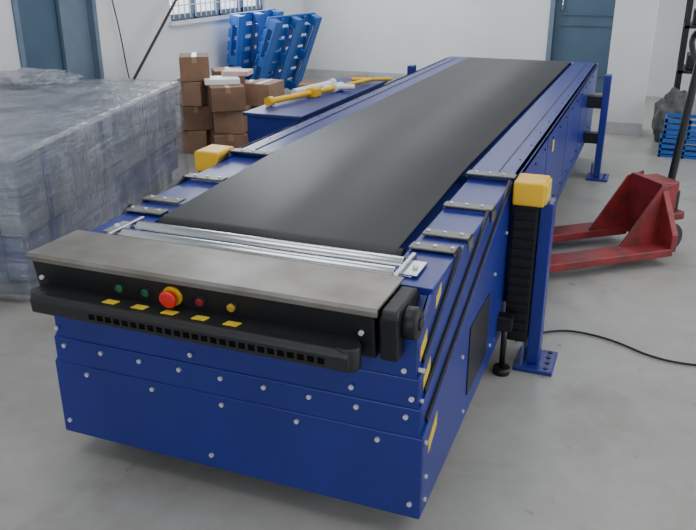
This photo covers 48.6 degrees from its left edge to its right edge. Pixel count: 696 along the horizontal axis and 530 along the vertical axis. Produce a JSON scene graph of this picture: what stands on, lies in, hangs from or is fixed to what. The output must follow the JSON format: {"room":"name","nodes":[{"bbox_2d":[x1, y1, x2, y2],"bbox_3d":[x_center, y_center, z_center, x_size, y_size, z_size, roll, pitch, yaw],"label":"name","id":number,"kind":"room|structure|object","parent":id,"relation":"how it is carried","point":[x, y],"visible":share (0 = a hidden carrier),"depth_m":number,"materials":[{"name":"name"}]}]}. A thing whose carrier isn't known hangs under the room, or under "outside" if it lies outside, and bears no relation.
{"room":"distribution center","nodes":[
{"label":"distribution center","id":0,"kind":"room"},
{"bbox_2d":[0,0,303,106],"bbox_3d":[-3.192,-2.417,4.745,0.200,4.200,13.960,8,23,20],"label":"wall","id":1,"kind":"structure","parent":0,"point":[139,21],"depth_m":7.75,"materials":[{"name":"white paint"}]},
{"bbox_2d":[17,0,65,82],"bbox_3d":[-2.651,-2.180,6.390,0.040,2.550,0.600,8,23,20],"label":"door leaf","id":2,"kind":"structure","parent":1,"relation":"in","point":[38,18],"depth_m":6.55,"materials":[{"name":"blue-grey painted metal"}]},
{"bbox_2d":[11,0,104,83],"bbox_3d":[-2.539,-2.259,6.520,0.180,2.600,1.000,8,23,20],"label":"frame","id":3,"kind":"object","parent":1,"relation":"attached to","point":[90,4],"visible":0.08,"depth_m":6.96,"materials":[{"name":"blue-grey painted metal"}]},
{"bbox_2d":[55,0,94,83],"bbox_3d":[-2.436,-2.333,6.776,0.040,2.550,0.370,8,23,20],"label":"open door leaf","id":4,"kind":"structure","parent":1,"relation":"in","point":[72,17],"depth_m":6.87,"materials":[{"name":"blue-grey painted metal"}]},
{"bbox_2d":[112,0,129,78],"bbox_3d":[-2.171,-2.498,7.112,0.053,2.591,0.371,14,26,31],"label":"hanging cable","id":5,"kind":"object","parent":1,"relation":"attached to","point":[112,0],"visible":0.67,"depth_m":7.28,"materials":[{"name":"black plastic"}]},
{"bbox_2d":[168,14,228,25],"bbox_3d":[-1.490,-2.907,9.026,0.150,0.040,2.250,8,23,20],"label":"sill","id":6,"kind":"structure","parent":1,"relation":"attached to","point":[203,19],"depth_m":8.48,"materials":[{"name":"white paint"}]},
{"bbox_2d":[169,0,254,14],"bbox_3d":[-1.587,-3.637,8.778,0.020,1.500,2.150,8,23,20],"label":"pane","id":7,"kind":"object","parent":1,"relation":"attached to","point":[181,8],"visible":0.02,"depth_m":8.81,"materials":[{"name":"white"}]},
{"bbox_2d":[170,0,260,18],"bbox_3d":[-1.494,-3.623,8.744,0.014,1.460,2.110,8,23,20],"label":"bars","id":8,"kind":"object","parent":1,"relation":"attached to","point":[220,1],"visible":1,"depth_m":8.79,"materials":[{"name":"white paint"}]},
{"bbox_2d":[171,0,261,20],"bbox_3d":[-1.531,-3.629,8.758,0.060,1.500,2.150,8,23,20],"label":"frame","id":9,"kind":"object","parent":1,"relation":"attached to","point":[176,16],"visible":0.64,"depth_m":8.96,"materials":[{"name":"blue-grey painted metal"}]},
{"bbox_2d":[175,72,305,117],"bbox_3d":[-1.455,-2.049,9.357,0.020,0.120,4.560,8,23,20],"label":"baseboard","id":10,"kind":"structure","parent":1,"relation":"attached to","point":[176,107],"depth_m":8.40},
{"bbox_2d":[28,230,403,310],"bbox_3d":[-0.405,0.002,2.232,1.118,0.009,0.228,8,23,20],"label":"plate","id":11,"kind":"object","parent":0,"point":[371,290],"depth_m":2.20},
{"bbox_2d":[26,253,377,317],"bbox_3d":[-0.446,0.048,2.136,1.118,0.022,0.012,8,23,20],"label":"nose plate lip","id":12,"kind":"object","parent":11,"relation":"attached to","point":[320,304],"depth_m":2.11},
{"bbox_2d":[0,77,695,529],"bbox_3d":[1.932,0.318,3.679,11.200,0.100,13.960,8,23,20],"label":"floor","id":13,"kind":"structure","parent":0,"point":[606,441],"depth_m":2.78,"materials":[{"name":"concrete"}]},
{"bbox_2d":[0,68,183,295],"bbox_3d":[-2.107,-0.678,4.872,1.442,0.874,2.442,3,22,6],"label":"load","id":14,"kind":"object","parent":13,"relation":"on","point":[73,157],"visible":0.9,"depth_m":4.49,"materials":[{"name":"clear translucent plastic wrap"}]},
{"bbox_2d":[131,0,176,84],"bbox_3d":[-1.829,-2.303,7.514,0.028,1.932,2.758,6,22,15],"label":"pipe","id":15,"kind":"object","parent":13,"relation":"on","point":[175,1],"visible":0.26,"depth_m":7.40,"materials":[{"name":"black metal"}]},
{"bbox_2d":[170,52,283,153],"bbox_3d":[-1.079,-1.491,6.978,1.029,0.836,1.017,-5,22,-13],"label":"cardboard boxes","id":16,"kind":"object","parent":13,"relation":"on","point":[213,107],"visible":0.79,"depth_m":6.65,"materials":[{"name":"brown"}]},
{"bbox_2d":[226,9,283,79],"bbox_3d":[-1.131,-2.550,9.335,0.271,1.007,1.040,9,23,23],"label":"pallet","id":17,"kind":"object","parent":13,"relation":"on","point":[238,28],"visible":0.48,"depth_m":9.10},
{"bbox_2d":[250,12,321,89],"bbox_3d":[-0.772,-2.520,9.303,0.493,0.974,1.000,12,24,27],"label":"pallet","id":18,"kind":"object","parent":13,"relation":"on","point":[296,26],"visible":0.75,"depth_m":9.24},
{"bbox_2d":[243,77,387,142],"bbox_3d":[-0.175,-0.907,5.688,0.410,0.700,1.690,8,23,20],"label":"base cabinet","id":19,"kind":"object","parent":13,"relation":"on","point":[263,121],"visible":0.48,"depth_m":4.99,"materials":[{"name":"metal"}]},
{"bbox_2d":[291,78,336,93],"bbox_3d":[-0.245,-1.314,5.683,0.061,0.060,0.538,12,25,28],"label":"tube","id":20,"kind":"object","parent":19,"relation":"on","point":[329,81],"visible":0.59,"depth_m":5.68,"materials":[{"name":"paint"}]},
{"bbox_2d":[264,77,390,105],"bbox_3d":[-0.139,-1.281,5.592,0.261,0.065,1.364,14,26,32],"label":"pole","id":21,"kind":"object","parent":19,"relation":"on","point":[313,92],"visible":1,"depth_m":5.50,"materials":[{"name":"plastic"}]},
{"bbox_2d":[298,75,367,87],"bbox_3d":[-0.165,-1.976,8.848,0.762,0.360,0.427,2,22,4],"label":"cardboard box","id":22,"kind":"object","parent":13,"relation":"on","point":[302,83],"visible":0.19,"depth_m":8.80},
{"bbox_2d":[407,65,415,74],"bbox_3d":[0.523,-1.272,6.446,0.050,0.780,0.100,8,23,20],"label":"leg post","id":23,"kind":"object","parent":13,"relation":"on","point":[411,68],"visible":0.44,"depth_m":6.28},
{"bbox_2d":[493,362,509,376],"bbox_3d":[0.638,0.435,3.206,0.070,0.030,0.070,8,23,20],"label":"pad","id":24,"kind":"object","parent":13,"relation":"on","point":[501,372],"visible":0.93,"depth_m":3.18,"materials":[{"name":"rubber"}]},
{"bbox_2d":[499,331,506,367],"bbox_3d":[0.638,0.319,3.160,0.024,0.220,0.024,8,23,20],"label":"screw","id":25,"kind":"object","parent":24,"relation":"on","point":[503,334],"depth_m":3.16,"materials":[{"name":"black metal"}]},
{"bbox_2d":[496,312,514,331],"bbox_3d":[0.628,0.230,3.141,0.090,0.060,0.060,8,23,20],"label":"bracket","id":26,"kind":"object","parent":24,"relation":"on","point":[505,321],"visible":0.56,"depth_m":3.11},
{"bbox_2d":[513,346,557,376],"bbox_3d":[0.801,0.409,3.289,0.160,0.018,0.200,8,23,20],"label":"plate","id":27,"kind":"object","parent":13,"relation":"on","point":[528,367],"depth_m":3.24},
{"bbox_2d":[526,197,556,363],"bbox_3d":[0.792,0.072,3.160,0.050,0.700,0.100,8,23,20],"label":"leg post","id":28,"kind":"object","parent":13,"relation":"on","point":[547,213],"visible":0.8,"depth_m":3.11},
{"bbox_2d":[505,205,539,341],"bbox_3d":[0.715,0.020,3.154,0.097,0.600,0.110,8,23,20],"label":"cable column","id":29,"kind":"object","parent":28,"relation":"attached to","point":[516,207],"visible":0.21,"depth_m":3.09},
{"bbox_2d":[506,210,536,338],"bbox_3d":[0.693,0.044,3.107,0.085,0.550,0.008,8,23,20],"label":"cable chain links","id":30,"kind":"object","parent":29,"relation":"attached to","point":[517,213],"depth_m":3.09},
{"bbox_2d":[520,338,527,364],"bbox_3d":[0.754,0.346,3.284,0.010,0.102,0.160,8,23,20],"label":"leg gusset","id":31,"kind":"object","parent":28,"relation":"attached to","point":[524,346],"depth_m":3.23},
{"bbox_2d":[512,173,550,207],"bbox_3d":[0.715,-0.292,2.996,0.120,0.093,0.150,8,23,20],"label":"sensor box","id":32,"kind":"object","parent":28,"relation":"attached to","point":[529,189],"visible":0.86,"depth_m":2.94,"materials":[{"name":"plastic"}]},
{"bbox_2d":[544,178,551,205],"bbox_3d":[0.771,-0.283,2.976,0.012,0.075,0.130,8,23,20],"label":"lid","id":33,"kind":"object","parent":32,"relation":"attached to","point":[549,185],"visible":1,"depth_m":2.94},
{"bbox_2d":[543,351,552,369],"bbox_3d":[0.849,0.404,3.273,0.020,0.004,0.170,8,23,20],"label":"bolts","id":34,"kind":"object","parent":28,"relation":"on","point":[549,352],"visible":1,"depth_m":3.29,"materials":[{"name":"black metal"}]},
{"bbox_2d":[586,172,608,181],"bbox_3d":[1.967,-0.692,6.070,0.160,0.018,0.200,8,23,20],"label":"plate","id":35,"kind":"object","parent":13,"relation":"on","point":[599,179],"depth_m":6.01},
{"bbox_2d":[593,74,611,176],"bbox_3d":[1.958,-1.066,5.926,0.050,0.780,0.100,8,23,20],"label":"leg post","id":36,"kind":"object","parent":13,"relation":"on","point":[608,77],"visible":1,"depth_m":5.88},
{"bbox_2d":[583,131,597,143],"bbox_3d":[1.888,-0.993,5.984,0.110,0.080,0.080,8,23,20],"label":"mounting bracket","id":37,"kind":"object","parent":36,"relation":"attached to","point":[588,136],"depth_m":5.95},
{"bbox_2d":[587,95,601,108],"bbox_3d":[1.888,-1.248,5.883,0.110,0.090,0.080,8,23,20],"label":"mounting bracket","id":38,"kind":"object","parent":36,"relation":"attached to","point":[593,101],"depth_m":5.85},
{"bbox_2d":[515,330,695,365],"bbox_3d":[1.480,0.380,3.360,1.472,0.014,0.233,4,22,11],"label":"power cable","id":39,"kind":"object","parent":13,"relation":"on","point":[549,331],"visible":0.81,"depth_m":3.43,"materials":[{"name":"black plastic"}]},
{"bbox_2d":[549,30,695,271],"bbox_3d":[1.328,-0.633,4.226,1.396,1.266,0.560,-7,23,-17],"label":"jack","id":40,"kind":"object","parent":13,"relation":"on","point":[645,207],"visible":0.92,"depth_m":4.36,"materials":[{"name":"red paint"}]},
{"bbox_2d":[607,0,658,123],"bbox_3d":[2.746,-3.301,6.979,0.380,4.200,0.350,8,23,20],"label":"column","id":41,"kind":"structure","parent":13,"relation":"on","point":[634,22],"depth_m":7.33,"materials":[{"name":"white paint"}]},
{"bbox_2d":[605,117,643,135],"bbox_3d":[2.745,-1.404,7.728,0.390,0.120,0.363,8,23,20],"label":"trim","id":42,"kind":"structure","parent":41,"relation":"attached to","point":[620,128],"depth_m":7.56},
{"bbox_2d":[651,87,686,143],"bbox_3d":[3.021,-1.404,7.185,0.331,0.513,0.308,8,23,20],"label":"cloth sack","id":43,"kind":"object","parent":13,"relation":"on","point":[674,100],"visible":0.54,"depth_m":7.09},
{"bbox_2d":[657,113,695,159],"bbox_3d":[3.164,-1.106,6.691,0.840,0.330,0.350,8,23,20],"label":"pallets","id":44,"kind":"object","parent":13,"relation":"on","point":[664,149],"visible":0.88,"depth_m":6.66,"materials":[{"name":"plastic"}]},
{"bbox_2d":[674,0,695,90],"bbox_3d":[4.283,-2.462,7.849,1.580,2.000,0.600,8,23,20],"label":"storage rack","id":45,"kind":"object","parent":13,"relation":"on","point":[687,68],"visible":0.86,"depth_m":8.00,"materials":[{"name":"black metal"}]},
{"bbox_3d":[0.755,-0.535,5.099,1.000,0.120,3.350,8,23,20],"label":"underframe","id":46,"kind":"object","parent":13,"relation":"on","visible":0},
{"bbox_2d":[456,65,569,181],"bbox_3d":[0.773,-0.840,5.028,1.220,0.500,3.810,8,23,20],"label":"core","id":47,"kind":"object","parent":46,"relation":"on","point":[463,177],"visible":0.14,"depth_m":3.92,"materials":[{"name":"blue paint"}]},
{"bbox_2d":[56,144,250,358],"bbox_3d":[-0.708,0.000,3.125,0.010,0.700,1.400,8,23,20],"label":"plate","id":48,"kind":"object","parent":47,"relation":"attached to","point":[232,154],"visible":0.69,"depth_m":3.45,"materials":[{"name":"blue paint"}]},
{"bbox_2d":[216,153,228,164],"bbox_3d":[-0.738,-0.111,2.992,0.010,0.414,1.137,8,23,20],"label":"seal","id":49,"kind":"object","parent":48,"relation":"attached to","point":[225,157],"visible":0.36,"depth_m":3.38,"materials":[{"name":"black plastic"}]},
{"bbox_2d":[236,57,447,153],"bbox_3d":[0.189,-0.924,5.240,0.025,0.540,3.850,8,23,20],"label":"panel","id":50,"kind":"object","parent":47,"relation":"attached to","point":[447,57],"visible":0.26,"depth_m":4.50,"materials":[{"name":"blue paint"}]},
{"bbox_2d":[230,57,466,156],"bbox_3d":[0.264,-1.150,5.099,0.200,0.034,3.885,8,23,20],"label":"rail","id":51,"kind":"object","parent":47,"relation":"on","point":[305,131],"depth_m":4.26,"materials":[{"name":"metal"}]},
{"bbox_2d":[253,57,456,149],"bbox_3d":[0.258,-1.165,5.116,0.006,0.005,3.850,8,23,20],"label":"rail seam","id":52,"kind":"object","parent":51,"relation":"on","point":[456,57],"visible":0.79,"depth_m":4.39,"materials":[{"name":"black metal"}]},
{"bbox_2d":[159,57,570,254],"bbox_3d":[0.610,-0.901,4.561,0.855,0.112,4.754,8,23,20],"label":"belt","id":53,"kind":"object","parent":47,"relation":"on","point":[365,180],"visible":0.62,"depth_m":3.17,"materials":[{"name":"rubber"}]},
{"bbox_2d":[388,181,465,310],"bbox_3d":[-0.140,0.099,2.880,1.170,0.615,1.280,8,23,20],"label":"frame","id":54,"kind":"object","parent":47,"relation":"attached to","point":[456,186],"visible":0.06,"depth_m":2.73,"materials":[{"name":"blue paint"}]},
{"bbox_2d":[90,205,168,233],"bbox_3d":[-0.754,-0.138,2.651,0.153,0.050,0.340,8,23,20],"label":"rail","id":55,"kind":"object","parent":54,"relation":"on","point":[129,216],"depth_m":2.70,"materials":[{"name":"metal"}]},
{"bbox_2d":[103,221,128,231],"bbox_3d":[-0.769,-0.128,2.586,0.045,0.006,0.110,8,23,20],"label":"hanger foot","id":56,"kind":"object","parent":55,"relation":"on","point":[122,222],"visible":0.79,"depth_m":2.57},
{"bbox_2d":[107,216,144,234],"bbox_3d":[-0.741,-0.115,2.580,0.015,0.045,0.190,8,23,20],"label":"roller hanger","id":57,"kind":"object","parent":56,"relation":"on","point":[131,224],"depth_m":2.57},
{"bbox_2d":[120,229,396,275],"bbox_3d":[-0.302,-0.034,2.381,0.940,0.048,0.048,8,23,20],"label":"roller","id":58,"kind":"object","parent":57,"relation":"attached to","point":[386,269],"depth_m":2.35,"materials":[{"name":"metal"}]},
{"bbox_2d":[135,221,405,265],"bbox_3d":[-0.271,-0.063,2.455,0.940,0.048,0.048,8,23,20],"label":"roller","id":59,"kind":"object","parent":57,"relation":"attached to","point":[304,248],"depth_m":2.42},
{"bbox_2d":[158,217,405,255],"bbox_3d":[-0.238,-0.082,2.538,0.880,0.058,0.058,8,23,20],"label":"roller","id":60,"kind":"object","parent":57,"relation":"attached to","point":[401,251],"depth_m":2.38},
{"bbox_2d":[137,181,216,212],"bbox_3d":[-0.641,-0.260,2.937,0.168,0.045,0.400,8,23,20],"label":"rail","id":61,"kind":"object","parent":54,"relation":"on","point":[188,190],"depth_m":2.91,"materials":[{"name":"metal"}]},
{"bbox_2d":[182,155,263,183],"bbox_3d":[-0.507,-0.401,3.269,0.181,0.044,0.430,8,23,20],"label":"rail","id":62,"kind":"object","parent":54,"relation":"on","point":[233,165],"depth_m":3.23,"materials":[{"name":"metal"}]},
{"bbox_2d":[54,316,419,408],"bbox_3d":[-0.377,0.268,2.295,1.224,0.092,0.016,8,23,20],"label":"panel","id":63,"kind":"object","parent":54,"relation":"attached to","point":[372,385],"visible":0.76,"depth_m":2.25,"materials":[{"name":"blue paint"}]},
{"bbox_2d":[54,335,421,438],"bbox_3d":[-0.378,0.353,2.324,1.242,0.092,0.016,8,23,20],"label":"panel","id":64,"kind":"object","parent":54,"relation":"attached to","point":[382,416],"visible":1,"depth_m":2.29,"materials":[{"name":"blue paint"}]},
{"bbox_2d":[55,359,423,518],"bbox_3d":[-0.379,0.522,2.388,1.260,0.272,0.016,8,23,20],"label":"panel","id":65,"kind":"object","parent":54,"relation":"attached to","point":[318,455],"visible":1,"depth_m":2.35,"materials":[{"name":"blue paint"}]},
{"bbox_2d":[54,326,413,506],"bbox_3d":[-0.382,0.407,2.334,1.214,0.440,0.015,8,23,20],"label":"bolts","id":66,"kind":"object","parent":65,"relation":"attached to","point":[404,370],"visible":0.78,"depth_m":2.25,"materials":[{"name":"silver metal"}]},
{"bbox_2d":[360,339,418,378],"bbox_3d":[-0.376,0.170,2.259,1.206,0.120,0.016,8,23,20],"label":"panel","id":67,"kind":"object","parent":54,"relation":"attached to","point":[408,360],"visible":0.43,"depth_m":2.07,"materials":[{"name":"blue paint"}]},
{"bbox_2d":[395,241,457,297],"bbox_3d":[0.227,0.003,2.296,0.153,0.050,0.340,8,23,20],"label":"rail","id":68,"kind":"object","parent":54,"relation":"on","point":[427,281],"depth_m":2.28,"materials":[{"name":"metal"}]},
{"bbox_2d":[131,149,504,249],"bbox_3d":[-0.076,-0.284,2.904,1.181,0.037,0.827,8,23,20],"label":"screws","id":69,"kind":"object","parent":68,"relation":"attached to","point":[177,199],"visible":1,"depth_m":2.74,"materials":[{"name":"silver metal"}]},
{"bbox_2d":[402,261,427,276],"bbox_3d":[0.195,0.010,2.237,0.045,0.006,0.110,8,23,20],"label":"hanger foot","id":70,"kind":"object","parent":68,"relation":"on","point":[409,271],"visible":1,"depth_m":2.22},
{"bbox_2d":[393,252,416,276],"bbox_3d":[0.167,0.015,2.250,0.015,0.045,0.190,8,23,20],"label":"roller hanger","id":71,"kind":"object","parent":70,"relation":"on","point":[413,256],"depth_m":2.23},
{"bbox_2d":[416,210,484,250],"bbox_3d":[0.354,-0.117,2.576,0.168,0.045,0.400,8,23,20],"label":"rail","id":72,"kind":"object","parent":54,"relation":"on","point":[457,221],"depth_m":2.56,"materials":[{"name":"metal"}]},
{"bbox_2d":[467,234,473,252],"bbox_3d":[0.391,-0.070,2.460,0.008,0.047,0.055,8,23,20],"label":"wear bracket lip","id":73,"kind":"object","parent":72,"relation":"attached to","point":[470,242],"depth_m":2.44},
{"bbox_2d":[443,177,507,213],"bbox_3d":[0.500,-0.256,2.904,0.181,0.044,0.430,8,23,20],"label":"rail","id":74,"kind":"object","parent":54,"relation":"on","point":[475,190],"depth_m":2.88,"materials":[{"name":"metal"}]},
{"bbox_2d":[490,206,495,222],"bbox_3d":[0.512,-0.179,2.713,0.008,0.047,0.055,8,23,20],"label":"wear bracket lip","id":75,"kind":"object","parent":74,"relation":"attached to","point":[493,213],"depth_m":2.70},
{"bbox_3d":[-0.293,-0.008,2.417,1.060,0.035,0.220,8,23,20],"label":"nose tray","id":76,"kind":"object","parent":54,"relation":"on","visible":0},
{"bbox_2d":[30,284,358,372],"bbox_3d":[-0.461,0.165,2.178,1.025,0.066,0.095,8,23,20],"label":"bumper cover","id":77,"kind":"object","parent":76,"relation":"attached to","point":[60,301],"visible":0.81,"depth_m":2.13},
{"bbox_2d":[30,285,50,296],"bbox_3d":[-0.927,0.102,2.339,0.068,0.062,0.068,8,23,20],"label":"bar","id":78,"kind":"object","parent":77,"relation":"attached to","point":[38,290],"depth_m":2.32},
{"bbox_2d":[102,299,119,304],"bbox_3d":[-0.689,0.107,2.239,0.046,0.002,0.024,8,23,20],"label":"warning label","id":79,"kind":"object","parent":77,"relation":"on","point":[108,301],"visible":1,"depth_m":2.24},
{"bbox_2d":[131,304,148,309],"bbox_3d":[-0.596,0.121,2.205,0.046,0.002,0.024,8,23,20],"label":"warning label","id":80,"kind":"object","parent":77,"relation":"on","point":[140,307],"visible":1,"depth_m":2.20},
{"bbox_2d":[160,310,178,315],"bbox_3d":[-0.503,0.134,2.171,0.046,0.002,0.024,8,23,20],"label":"warning label","id":81,"kind":"object","parent":77,"relation":"on","point":[168,312],"visible":1,"depth_m":2.17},
{"bbox_2d":[191,315,209,320],"bbox_3d":[-0.410,0.147,2.137,0.046,0.002,0.024,8,23,20],"label":"warning label","id":82,"kind":"object","parent":77,"relation":"on","point":[197,317],"visible":1,"depth_m":2.13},
{"bbox_2d":[88,314,323,364],"bbox_3d":[-0.408,0.199,2.116,0.744,0.017,0.004,8,23,20],"label":"bumper slots","id":83,"kind":"object","parent":77,"relation":"in","point":[99,318],"depth_m":2.10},
{"bbox_2d":[222,321,241,326],"bbox_3d":[-0.317,0.161,2.103,0.046,0.002,0.024,8,23,20],"label":"warning label","id":84,"kind":"object","parent":77,"relation":"on","point":[228,323],"visible":1,"depth_m":2.10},
{"bbox_2d":[335,339,361,372],"bbox_3d":[0.000,0.235,2.004,0.070,0.067,0.070,8,23,20],"label":"bumper end","id":85,"kind":"object","parent":77,"relation":"attached to","point":[352,347],"depth_m":1.98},
{"bbox_2d":[33,261,387,357],"bbox_3d":[-0.427,0.096,2.220,1.100,0.148,0.130,8,23,20],"label":"control panel","id":86,"kind":"object","parent":76,"relation":"attached to","point":[262,310],"depth_m":2.13,"materials":[{"name":"black plastic"}]},
{"bbox_2d":[159,291,176,307],"bbox_3d":[-0.507,0.098,2.164,0.054,0.054,0.023,8,23,20],"label":"button","id":87,"kind":"object","parent":86,"relation":"attached to","point":[167,299],"depth_m":2.15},
{"bbox_2d":[117,222,407,274],"bbox_3d":[-0.288,-0.045,2.415,0.940,0.035,0.182,8,23,20],"label":"roller guard strips","id":88,"kind":"object","parent":76,"relation":"attached to","point":[152,222],"visible":0.19,"depth_m":2.36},
{"bbox_2d":[401,305,423,340],"bbox_3d":[0.169,0.152,2.027,0.046,0.090,0.090,8,23,20],"label":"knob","id":89,"kind":"object","parent":76,"relation":"attached to","point":[412,315],"visible":0.91,"depth_m":1.99,"materials":[{"name":"black plastic"}]},
{"bbox_2d":[419,318,423,330],"bbox_3d":[0.191,0.156,2.019,0.010,0.036,0.036,8,23,20],"label":"wheel hub","id":90,"kind":"object","parent":89,"relation":"attached to","point":[421,323],"depth_m":2.01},
{"bbox_3d":[-0.735,-0.083,2.964,0.010,0.372,1.143,8,23,20],"label":"plate","id":91,"kind":"object","parent":54,"relation":"attached to","visible":0},
{"bbox_2d":[174,176,186,186],"bbox_3d":[-0.795,-0.083,2.820,0.010,0.309,0.774,8,23,20],"label":"seal","id":92,"kind":"object","parent":91,"relation":"attached to","point":[183,179],"visible":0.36,"depth_m":3.08,"materials":[{"name":"black plastic"}]},
{"bbox_2d":[418,194,503,432],"bbox_3d":[0.440,0.090,2.652,0.010,0.480,1.347,8,23,20],"label":"plate","id":93,"kind":"object","parent":47,"relation":"attached to","point":[427,396],"visible":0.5,"depth_m":2.38,"materials":[{"name":"blue paint"}]},
{"bbox_2d":[417,222,482,404],"bbox_3d":[0.396,0.080,2.554,0.010,0.372,1.143,8,23,20],"label":"plate","id":94,"kind":"object","parent":93,"relation":"attached to","point":[465,256],"visible":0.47,"depth_m":2.28,"materials":[{"name":"blue paint"}]},
{"bbox_2d":[420,330,426,361],"bbox_3d":[0.206,0.218,2.095,0.001,0.073,0.060,8,23,20],"label":"label","id":95,"kind":"object","parent":94,"relation":"attached to","point":[424,342],"visible":1,"depth_m":2.09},
{"bbox_2d":[423,356,430,389],"bbox_3d":[0.219,0.301,2.137,0.001,0.074,0.065,8,23,20],"label":"label","id":96,"kind":"object","parent":94,"relation":"attached to","point":[429,362],"visible":1,"depth_m":2.13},
{"bbox_2d":[417,264,452,374],"bbox_3d":[0.361,0.060,2.476,0.010,0.265,0.990,8,23,20],"label":"plate","id":97,"kind":"object","parent":94,"relation":"attached to","point":[430,311],"visible":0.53,"depth_m":2.13,"materials":[{"name":"blue paint"}]},
{"bbox_2d":[436,282,441,306],"bbox_3d":[0.257,0.086,2.183,0.001,0.062,0.050,8,23,20],"label":"label","id":98,"kind":"object","parent":97,"relation":"attached to","point":[439,290],"visible":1,"depth_m":2.18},
{"bbox_2d":[421,246,461,362],"bbox_3d":[0.274,0.106,2.235,0.010,0.208,0.402,8,23,20],"label":"seal","id":99,"kind":"object","parent":97,"relation":"attached to","point":[456,260],"visible":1,"depth_m":2.22,"materials":[{"name":"black plastic"}]},
{"bbox_2d":[423,209,489,392],"bbox_3d":[0.349,0.081,2.405,0.010,0.309,0.774,8,23,20],"label":"seal","id":100,"kind":"object","parent":94,"relation":"attached to","point":[487,213],"visible":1,"depth_m":2.36,"materials":[{"name":"black plastic"}]},
{"bbox_2d":[425,180,510,421],"bbox_3d":[0.423,0.056,2.571,0.010,0.414,1.137,8,23,20],"label":"seal","id":101,"kind":"object","parent":93,"relation":"attached to","point":[507,188],"visible":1,"depth_m":2.47,"materials":[{"name":"black plastic"}]},
{"bbox_2d":[420,169,518,516],"bbox_3d":[0.457,0.167,2.703,0.010,0.700,1.400,8,23,20],"label":"panel","id":102,"kind":"object","parent":47,"relation":"attached to","point":[451,398],"visible":0.7,"depth_m":2.57,"materials":[{"name":"blue paint"}]},
{"bbox_2d":[428,413,436,452],"bbox_3d":[0.245,0.483,2.227,0.001,0.092,0.085,8,23,20],"label":"label","id":103,"kind":"object","parent":102,"relation":"attached to","point":[435,420],"visible":1,"depth_m":2.22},
{"bbox_2d":[418,231,507,501],"bbox_3d":[0.409,0.279,2.637,0.036,0.474,1.138,8,23,20],"label":"bolts","id":104,"kind":"object","parent":102,"relation":"attached to","point":[420,370],"visible":0.97,"depth_m":2.18,"materials":[{"name":"silver metal"}]},
{"bbox_2d":[466,293,489,394],"bbox_3d":[0.467,0.276,2.753,0.004,0.260,0.320,8,23,20],"label":"hatch","id":105,"kind":"object","parent":102,"relation":"attached to","point":[478,330],"visible":1,"depth_m":2.73,"materials":[{"name":"black metal"}]},
{"bbox_2d":[466,63,597,180],"bbox_3d":[1.270,-1.006,4.734,0.200,0.034,3.885,8,23,20],"label":"rail","id":106,"kind":"object","parent":47,"relation":"on","point":[503,149],"depth_m":3.87,"materials":[{"name":"metal"}]},
{"bbox_2d":[498,63,586,172],"bbox_3d":[1.289,-1.018,4.742,0.006,0.005,3.850,8,23,20],"label":"rail seam","id":107,"kind":"object","parent":106,"relation":"on","point":[499,170],"visible":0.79,"depth_m":3.94,"materials":[{"name":"black metal"}]},
{"bbox_2d":[505,64,596,301],"bbox_3d":[1.358,-0.756,4.816,0.025,0.540,3.850,8,23,20],"label":"panel","id":108,"kind":"object","parent":47,"relation":"attached to","point":[554,165],"visible":0.53,"depth_m":4.61,"materials":[{"name":"blue paint"}]},
{"bbox_2d":[269,60,593,196],"bbox_3d":[0.783,-0.864,4.985,1.249,0.470,3.411,8,23,20],"label":"screws","id":109,"kind":"object","parent":108,"relation":"attached to","point":[444,60],"visible":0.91,"depth_m":4.62,"materials":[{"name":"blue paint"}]},
{"bbox_2d":[449,56,597,122],"bbox_3d":[1.489,-1.488,6.746,1.280,0.600,0.110,8,23,20],"label":"cover","id":110,"kind":"object","parent":108,"relation":"attached to","point":[450,56],"visible":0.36,"depth_m":6.50,"materials":[{"name":"blue paint"}]},
{"bbox_2d":[555,125,590,200],"bbox_3d":[1.362,-0.534,4.960,0.065,0.060,3.750,8,23,20],"label":"flange","id":111,"kind":"object","parent":108,"relation":"attached to","point":[558,194],"visible":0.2,"depth_m":5.21,"materials":[{"name":"blue paint"}]},
{"bbox_3d":[-0.643,-0.134,3.680,0.050,0.700,0.100,8,23,20],"label":"leg post","id":112,"kind":"object","parent":13,"relation":"on","visible":0},
{"bbox_2d":[195,144,233,170],"bbox_3d":[-0.599,-0.480,3.472,0.120,0.093,0.150,8,23,20],"label":"sensor box","id":113,"kind":"object","parent":112,"relation":"on","point":[207,157],"visible":0.71,"depth_m":3.41,"materials":[{"name":"plastic"}]},
{"bbox_2d":[379,286,419,361],"bbox_3d":[0.139,0.154,2.071,0.051,0.148,0.212,8,23,20],"label":"end cap","id":114,"kind":"object","parent":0,"point":[390,317],"depth_m":1.99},
{"bbox_2d":[303,0,695,98],"bbox_3d":[4.431,-4.041,8.848,10.800,4.200,0.200,8,23,20],"label":"wall","id":115,"kind":"structure","parent":0,"point":[384,36],"depth_m":10.39,"materials":[{"name":"white paint"}]},
{"bbox_2d":[305,69,406,81],"bbox_3d":[0.967,-2.598,10.745,3.450,0.120,0.020,8,23,20],"label":"baseboard","id":116,"kind":"structure","parent":115,"relation":"attached to","point":[316,73],"depth_m":11.11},
{"bbox_2d":[545,0,555,60],"bbox_3d":[3.132,-3.464,9.563,1.150,2.600,0.140,8,23,20],"label":"frame","id":117,"kind":"object","parent":115,"relation":"attached to","point":[553,2],"visible":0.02,"depth_m":9.89,"materials":[{"name":"paint"}]},
{"bbox_2d":[551,0,615,92],"bbox_3d":[3.143,-3.451,9.598,1.050,2.550,0.040,8,23,20],"label":"leaf","id":118,"kind":"object","parent":115,"relation":"attached to","point":[570,43],"visible":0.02,"depth_m":9.83,"materials":[{"name":"blue-grey painted metal"}]},
{"bbox_2d":[561,14,613,76],"bbox_3d":[3.133,-3.434,9.577,0.850,2.135,0.015,8,23,20],"label":"ribs","id":119,"kind":"object","parent":118,"relation":"attached to","point":[562,14],"visible":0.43,"depth_m":9.74,"materials":[{"name":"metal"}]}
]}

